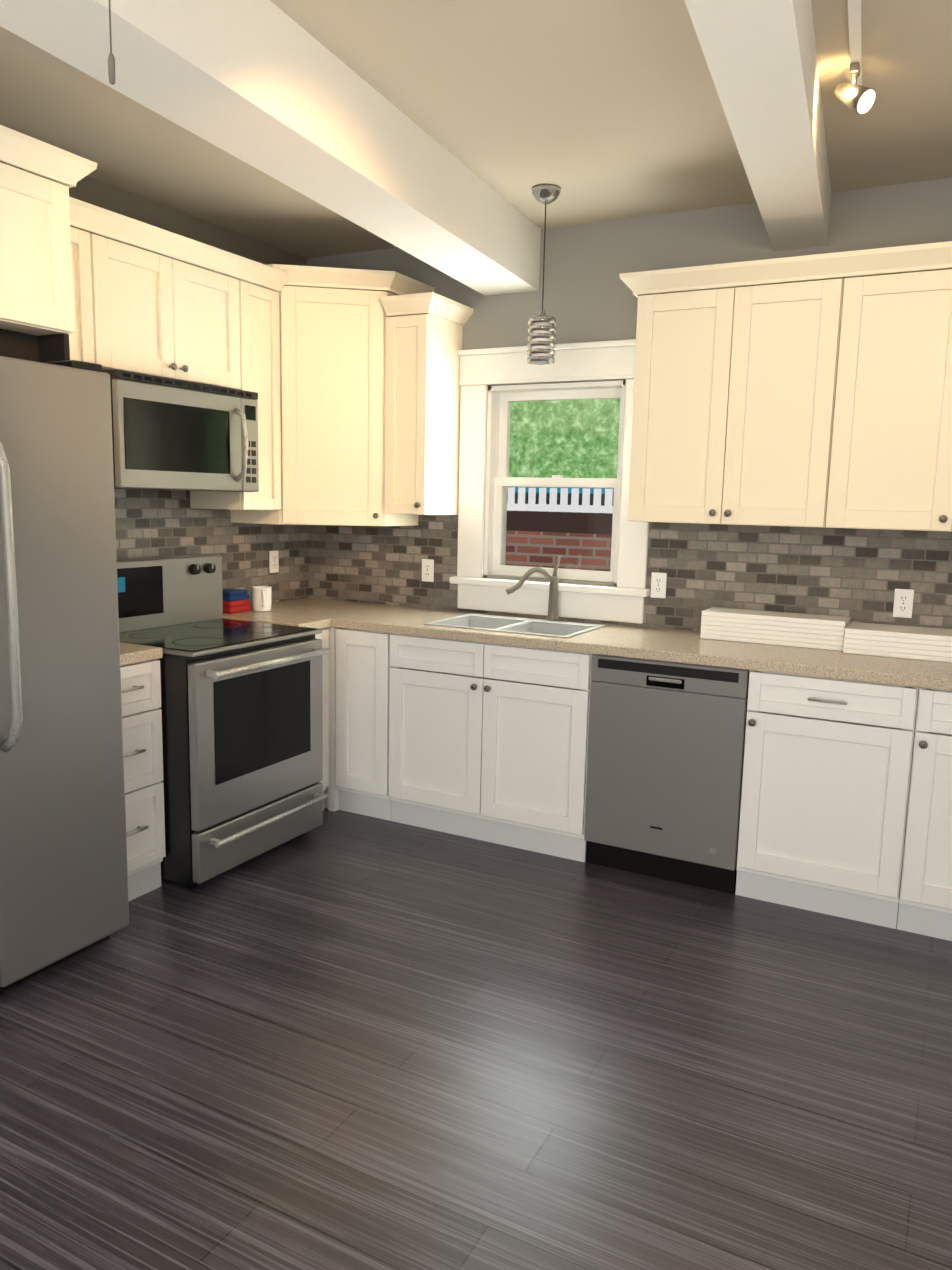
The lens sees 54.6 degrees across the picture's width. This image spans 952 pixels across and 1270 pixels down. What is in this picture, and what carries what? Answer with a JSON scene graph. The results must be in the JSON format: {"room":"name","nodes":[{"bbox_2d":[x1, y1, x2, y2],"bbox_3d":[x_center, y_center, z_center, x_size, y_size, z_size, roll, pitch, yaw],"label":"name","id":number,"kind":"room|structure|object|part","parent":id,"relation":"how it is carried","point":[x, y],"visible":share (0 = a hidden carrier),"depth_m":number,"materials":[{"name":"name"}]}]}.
{"room":"kitchen","nodes":[
{"label":"kitchen","id":0,"kind":"room"},
{"bbox_2d":[0,161,308,605],"bbox_3d":[-2.339,-0.301,2.592,0.210,2.720,5.700,6,9,27],"label":"wall","id":1,"kind":"structure","parent":0,"point":[157,523],"depth_m":4.28,"materials":[{"name":"tile"}]},
{"bbox_2d":[0,162,73,362],"bbox_3d":[-1.755,-1.088,2.613,0.683,0.545,0.950,6,9,27],"label":"upper cabinet","id":2,"kind":"object","parent":1,"relation":"attached to","point":[36,290],"depth_m":2.79,"materials":[{"name":"white paint"}]},
{"bbox_3d":[-1.581,-0.852,2.552,0.150,0.104,0.950,6,9,27],"label":"fridge wall cabinet panel","id":3,"kind":"part","parent":2,"relation":"part of","materials":[{"name":"beige wood"}]},
{"bbox_2d":[69,227,94,362],"bbox_3d":[-1.597,-0.942,3.290,0.363,0.993,0.335,6,9,27],"label":"upper cabinet","id":4,"kind":"object","parent":1,"relation":"attached to","point":[81,340],"visible":0.08,"depth_m":3.29,"materials":[{"name":"white paint"}]},
{"bbox_2d":[90,234,240,388],"bbox_3d":[-1.332,-1.269,3.736,0.363,0.465,0.765,6,9,27],"label":"upper cabinet","id":5,"kind":"object","parent":1,"relation":"attached to","point":[154,314],"visible":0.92,"depth_m":3.62,"materials":[{"name":"white paint"}]},
{"bbox_2d":[0,125,288,291],"bbox_3d":[-1.430,-1.464,3.138,0.710,0.090,2.378,6,9,27],"label":"crown molding","id":6,"kind":"structure","parent":5,"relation":"attached to","point":[106,223],"depth_m":3.33,"materials":[{"name":"white paint"}]},
{"bbox_2d":[103,369,258,491],"bbox_3d":[-1.281,-0.808,3.768,0.485,0.425,0.757,6,9,27],"label":"microwave","id":7,"kind":"object","parent":5,"relation":"attached to","point":[173,434],"visible":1,"depth_m":3.62,"materials":[{"name":"silver metal"}]},
{"bbox_2d":[190,280,280,509],"bbox_3d":[-1.111,-1.075,4.233,0.330,0.985,0.262,6,9,27],"label":"upper cabinet","id":8,"kind":"object","parent":1,"relation":"attached to","point":[259,309],"visible":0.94,"depth_m":4.18,"materials":[{"name":"white paint"}]},
{"bbox_2d":[269,551,278,572],"bbox_3d":[-1.052,-0.382,4.805,0.008,0.114,0.070,6,9,27],"label":"electrical outlet","id":9,"kind":"object","parent":1,"relation":"attached to","point":[273,561],"visible":1,"depth_m":4.80,"materials":[{"name":"white plastic"}]},
{"bbox_2d":[0,808,951,1269],"bbox_3d":[-0.387,1.299,1.764,4.700,0.120,6.100,6,9,27],"label":"floor","id":10,"kind":"structure","parent":0,"point":[342,1040],"depth_m":2.40,"materials":[{"name":"brown wood"}]},
{"bbox_2d":[0,356,128,992],"bbox_3d":[-1.670,0.126,2.706,0.902,1.870,0.911,6,9,27],"label":"refrigerator","id":11,"kind":"object","parent":10,"relation":"on","point":[63,874],"visible":1,"depth_m":2.72,"materials":[{"name":"silver metal"}]},
{"bbox_2d":[120,659,165,900],"bbox_3d":[-1.497,0.519,3.432,0.642,0.888,0.335,6,9,27],"label":"drawers","id":12,"kind":"object","parent":10,"relation":"on","point":[143,754],"visible":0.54,"depth_m":3.37,"materials":[{"name":"white paint"}]},
{"bbox_2d":[120,642,162,665],"bbox_3d":[-1.497,0.058,3.367,0.624,0.040,0.335,6,9,27],"label":"countertop","id":13,"kind":"structure","parent":12,"relation":"on","point":[132,653],"depth_m":3.30,"materials":[{"name":"stone"}]},
{"bbox_2d":[117,554,329,888],"bbox_3d":[-1.096,0.306,3.820,0.710,1.215,0.760,6,9,27],"label":"electric range","id":14,"kind":"object","parent":10,"relation":"on","point":[241,706],"visible":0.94,"depth_m":3.65,"materials":[{"name":"silver metal"}]},
{"bbox_2d":[315,628,328,810],"bbox_3d":[-1.014,0.392,4.369,0.609,0.888,0.243,6,9,27],"label":"filler panel","id":15,"kind":"object","parent":10,"relation":"on","point":[323,636],"visible":0.12,"depth_m":4.30,"materials":[{"name":"white paint"}]},
{"bbox_2d":[324,627,338,811],"bbox_3d":[-0.800,0.341,4.750,0.626,0.888,0.608,6,9,27],"label":"cabinet filler","id":16,"kind":"object","parent":10,"relation":"on","point":[331,802],"visible":0.19,"depth_m":4.36,"materials":[{"name":"white paint"}]},
{"bbox_2d":[335,628,390,820],"bbox_3d":[-0.391,0.381,4.536,0.298,0.888,0.609,6,9,27],"label":"base cabinet","id":17,"kind":"object","parent":10,"relation":"on","point":[362,665],"visible":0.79,"depth_m":4.28,"materials":[{"name":"white paint"}]},
{"bbox_2d":[389,633,591,861],"bbox_3d":[0.159,0.438,4.231,0.960,0.888,0.642,6,9,27],"label":"base cabinet","id":18,"kind":"object","parent":10,"relation":"on","point":[497,753],"visible":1,"depth_m":3.96,"materials":[{"name":"white paint"}]},
{"bbox_2d":[222,598,951,690],"bbox_3d":[0.765,0.054,3.728,4.286,0.040,0.865,6,9,27],"label":"countertop","id":19,"kind":"structure","parent":18,"relation":"on","point":[676,646],"depth_m":3.74,"materials":[{"name":"stone"}]},
{"bbox_2d":[222,588,250,613],"bbox_3d":[-1.179,-0.165,4.429,0.140,0.104,0.150,6,9,27],"label":"pot holder","id":20,"kind":"object","parent":19,"relation":"on","point":[235,601],"visible":0.69,"depth_m":4.38,"materials":[{"name":"red fabric"}]},
{"bbox_2d":[252,586,271,610],"bbox_3d":[-1.039,-0.176,4.487,0.109,0.116,0.102,6,9,27],"label":"mug","id":21,"kind":"object","parent":19,"relation":"on","point":[261,598],"visible":1,"depth_m":4.46,"materials":[{"name":"white ceramic"}]},
{"bbox_2d":[424,613,605,686],"bbox_3d":[0.174,0.085,4.183,0.696,0.271,0.456,6,9,27],"label":"stainless steel sink","id":22,"kind":"object","parent":19,"relation":"in","point":[549,628],"visible":0.38,"depth_m":4.26,"materials":[{"name":"silver metal"}]},
{"bbox_2d":[506,555,561,619],"bbox_3d":[0.268,-0.221,4.301,0.208,0.302,0.201,6,9,27],"label":"gooseneck faucet","id":23,"kind":"object","parent":19,"relation":"on","point":[553,599],"visible":1,"depth_m":4.31,"materials":[{"name":"silver metal"}]},
{"bbox_2d":[700,607,951,662],"bbox_3d":[1.734,0.023,3.543,1.715,0.116,0.235,6,9,27],"label":"boards","id":24,"kind":"object","parent":19,"relation":"on","point":[837,633],"visible":1,"depth_m":3.66,"materials":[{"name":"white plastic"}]},
{"bbox_2d":[584,654,749,893],"bbox_3d":[0.863,0.507,3.877,0.614,0.886,0.614,6,9,27],"label":"dishwasher","id":25,"kind":"object","parent":10,"relation":"on","point":[666,747],"visible":0.92,"depth_m":3.61,"materials":[{"name":"silver metal"}]},
{"bbox_2d":[735,670,918,928],"bbox_3d":[1.383,0.559,3.591,0.568,0.888,0.642,6,9,27],"label":"base cabinet","id":26,"kind":"object","parent":10,"relation":"on","point":[827,768],"visible":0.96,"depth_m":3.34,"materials":[{"name":"white paint"}]},
{"bbox_2d":[897,688,951,940],"bbox_3d":[1.895,0.610,3.324,0.588,0.888,0.642,6,9,27],"label":"base cabinet","id":27,"kind":"object","parent":10,"relation":"on","point":[925,903],"visible":1,"depth_m":3.18,"materials":[{"name":"white paint"}]},
{"bbox_2d":[0,0,951,258],"bbox_3d":[-0.326,-1.510,1.351,4.700,0.120,6.100,6,9,27],"label":"ceiling","id":28,"kind":"structure","parent":0,"point":[601,110],"depth_m":2.95,"materials":[{"name":"beige paint"}]},
{"bbox_2d":[108,0,114,84],"bbox_3d":[-0.542,-1.138,1.345,0.011,0.624,0.010,6,9,27],"label":"pull chain","id":29,"kind":"object","parent":28,"relation":"hanging from","point":[111,65],"visible":1,"depth_m":1.38,"materials":[{"name":"silver metal"}]},
{"bbox_2d":[0,0,540,295],"bbox_3d":[-0.935,-1.377,1.696,0.281,0.270,5.745,5,9,22],"label":"beam","id":30,"kind":"structure","parent":28,"relation":"attached to","point":[270,88],"depth_m":2.53,"materials":[{"name":"white paint"}]},
{"bbox_2d":[527,184,560,364],"bbox_3d":[0.273,-1.444,3.724,0.120,0.674,0.120,6,9,27],"label":"pendant light","id":31,"kind":"object","parent":28,"relation":"hanging from","point":[541,338],"visible":1,"depth_m":3.71,"materials":[{"name":"silver metal"}]},
{"bbox_2d":[684,0,831,250],"bbox_3d":[0.207,-1.299,1.094,0.209,0.200,5.741,5,9,22],"label":"beam","id":32,"kind":"structure","parent":28,"relation":"attached to","point":[760,56],"depth_m":2.42,"materials":[{"name":"white paint"}]},
{"bbox_2d":[834,0,875,114],"bbox_3d":[0.871,-1.461,2.145,0.182,0.155,1.300,6,9,27],"label":"track spotlights","id":33,"kind":"object","parent":28,"relation":"attached to","point":[856,96],"visible":1,"depth_m":2.52,"materials":[{"name":"silver metal"}]},
{"bbox_2d":[307,177,951,631],"bbox_3d":[1.026,-0.455,4.140,4.700,2.720,0.200,6,9,27],"label":"wall","id":34,"kind":"structure","parent":0,"point":[589,297],"depth_m":4.07,"materials":[{"name":"grey paint"}]},
{"bbox_2d":[230,286,418,525],"bbox_3d":[-0.737,-1.091,4.530,0.713,1.083,0.617,6,9,27],"label":"upper cabinet","id":35,"kind":"object","parent":34,"relation":"attached to","point":[332,372],"visible":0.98,"depth_m":4.32,"materials":[{"name":"white paint"}]},
{"bbox_2d":[214,264,434,294],"bbox_3d":[-0.709,-1.657,4.402,0.784,0.075,0.683,6,9,27],"label":"crown molding","id":36,"kind":"structure","parent":35,"relation":"attached to","point":[395,282],"depth_m":4.20,"materials":[{"name":"white paint"}]},
{"bbox_2d":[384,314,462,514],"bbox_3d":[-0.261,-1.038,4.427,0.230,0.908,0.363,6,9,27],"label":"upper cabinet","id":37,"kind":"object","parent":34,"relation":"attached to","point":[422,405],"visible":1,"depth_m":4.32,"materials":[{"name":"white paint"}]},
{"bbox_2d":[381,292,473,325],"bbox_3d":[-0.224,-1.519,4.328,0.274,0.075,0.390,6,9,27],"label":"crown molding","id":38,"kind":"structure","parent":37,"relation":"attached to","point":[438,305],"depth_m":4.21,"materials":[{"name":"white paint"}]},
{"bbox_2d":[449,339,649,623],"bbox_3d":[0.386,-0.724,4.409,1.015,1.255,0.265,6,9,27],"label":"window","id":39,"kind":"structure","parent":34,"relation":"in","point":[621,599],"depth_m":4.40,"materials":[{"name":"white paint"}]},
{"bbox_3d":[0.397,-0.721,4.424,0.660,0.885,0.080,6,9,27],"label":"window sash","id":40,"kind":"part","parent":39,"relation":"part of","materials":[{"name":"white wood"}]},
{"bbox_2d":[308,515,951,630],"bbox_3d":[0.973,-0.257,4.075,4.300,0.480,0.010,6,9,27],"label":"backsplash","id":41,"kind":"structure","parent":34,"relation":"attached to","point":[859,575],"depth_m":4.00,"materials":[{"name":"tile"}]},
{"bbox_2d":[422,559,433,581],"bbox_3d":[-0.247,-0.329,4.707,0.070,0.114,0.008,6,9,27],"label":"electrical outlet","id":42,"kind":"object","parent":41,"relation":"attached to","point":[427,570],"visible":1,"depth_m":4.70,"materials":[{"name":"white plastic"}]},
{"bbox_2d":[650,572,666,597],"bbox_3d":[0.822,-0.224,4.149,0.070,0.114,0.008,6,9,27],"label":"electrical outlet","id":43,"kind":"object","parent":41,"relation":"attached to","point":[658,584],"visible":1,"depth_m":4.15,"materials":[{"name":"white plastic"}]},
{"bbox_2d":[893,589,913,617],"bbox_3d":[1.709,-0.126,3.688,0.070,0.114,0.008,6,9,27],"label":"electrical outlet","id":44,"kind":"object","parent":41,"relation":"attached to","point":[903,604],"visible":1,"depth_m":3.69,"materials":[{"name":"white plastic"}]},
{"bbox_2d":[628,278,843,527],"bbox_3d":[1.055,-0.908,3.740,0.780,0.908,0.363,6,9,27],"label":"upper cabinet","id":45,"kind":"object","parent":34,"relation":"attached to","point":[734,393],"visible":1,"depth_m":3.60,"materials":[{"name":"white paint"}]},
{"bbox_2d":[825,269,951,531],"bbox_3d":[1.780,-0.836,3.362,0.858,0.908,0.363,6,9,27],"label":"upper cabinet","id":46,"kind":"object","parent":34,"relation":"attached to","point":[891,460],"visible":1,"depth_m":3.35,"materials":[{"name":"white paint"}]},
{"bbox_2d":[619,241,951,297],"bbox_3d":[1.734,-1.326,3.306,2.425,0.075,0.390,6,9,27],"label":"crown molding","id":47,"kind":"structure","parent":46,"relation":"attached to","point":[920,257],"depth_m":3.40,"materials":[{"name":"white paint"}]},
{"label":"outside","id":48,"kind":"structure","parent":0,"visible":0},
{"bbox_2d":[505,511,612,570],"bbox_3d":[1.323,1.237,7.523,8.000,4.400,0.300,6,9,27],"label":"brick wall","id":49,"kind":"structure","parent":48,"point":[559,531],"depth_m":7.46,"materials":[{"name":"brick"}]},
{"bbox_2d":[509,398,619,477],"bbox_3d":[3.255,-1.850,9.555,15.000,10.000,0.100,6,9,27],"label":"foliage","id":50,"kind":"object","parent":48,"point":[551,444],"depth_m":10.63,"materials":[{"name":"green plant"}]},
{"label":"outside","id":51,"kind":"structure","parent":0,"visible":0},
{"bbox_2d":[507,487,612,512],"bbox_3d":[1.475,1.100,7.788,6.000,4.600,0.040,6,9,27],"label":"fence","id":52,"kind":"object","parent":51,"point":[577,507],"depth_m":7.86,"materials":[{"name":"white wood"}]}
]}

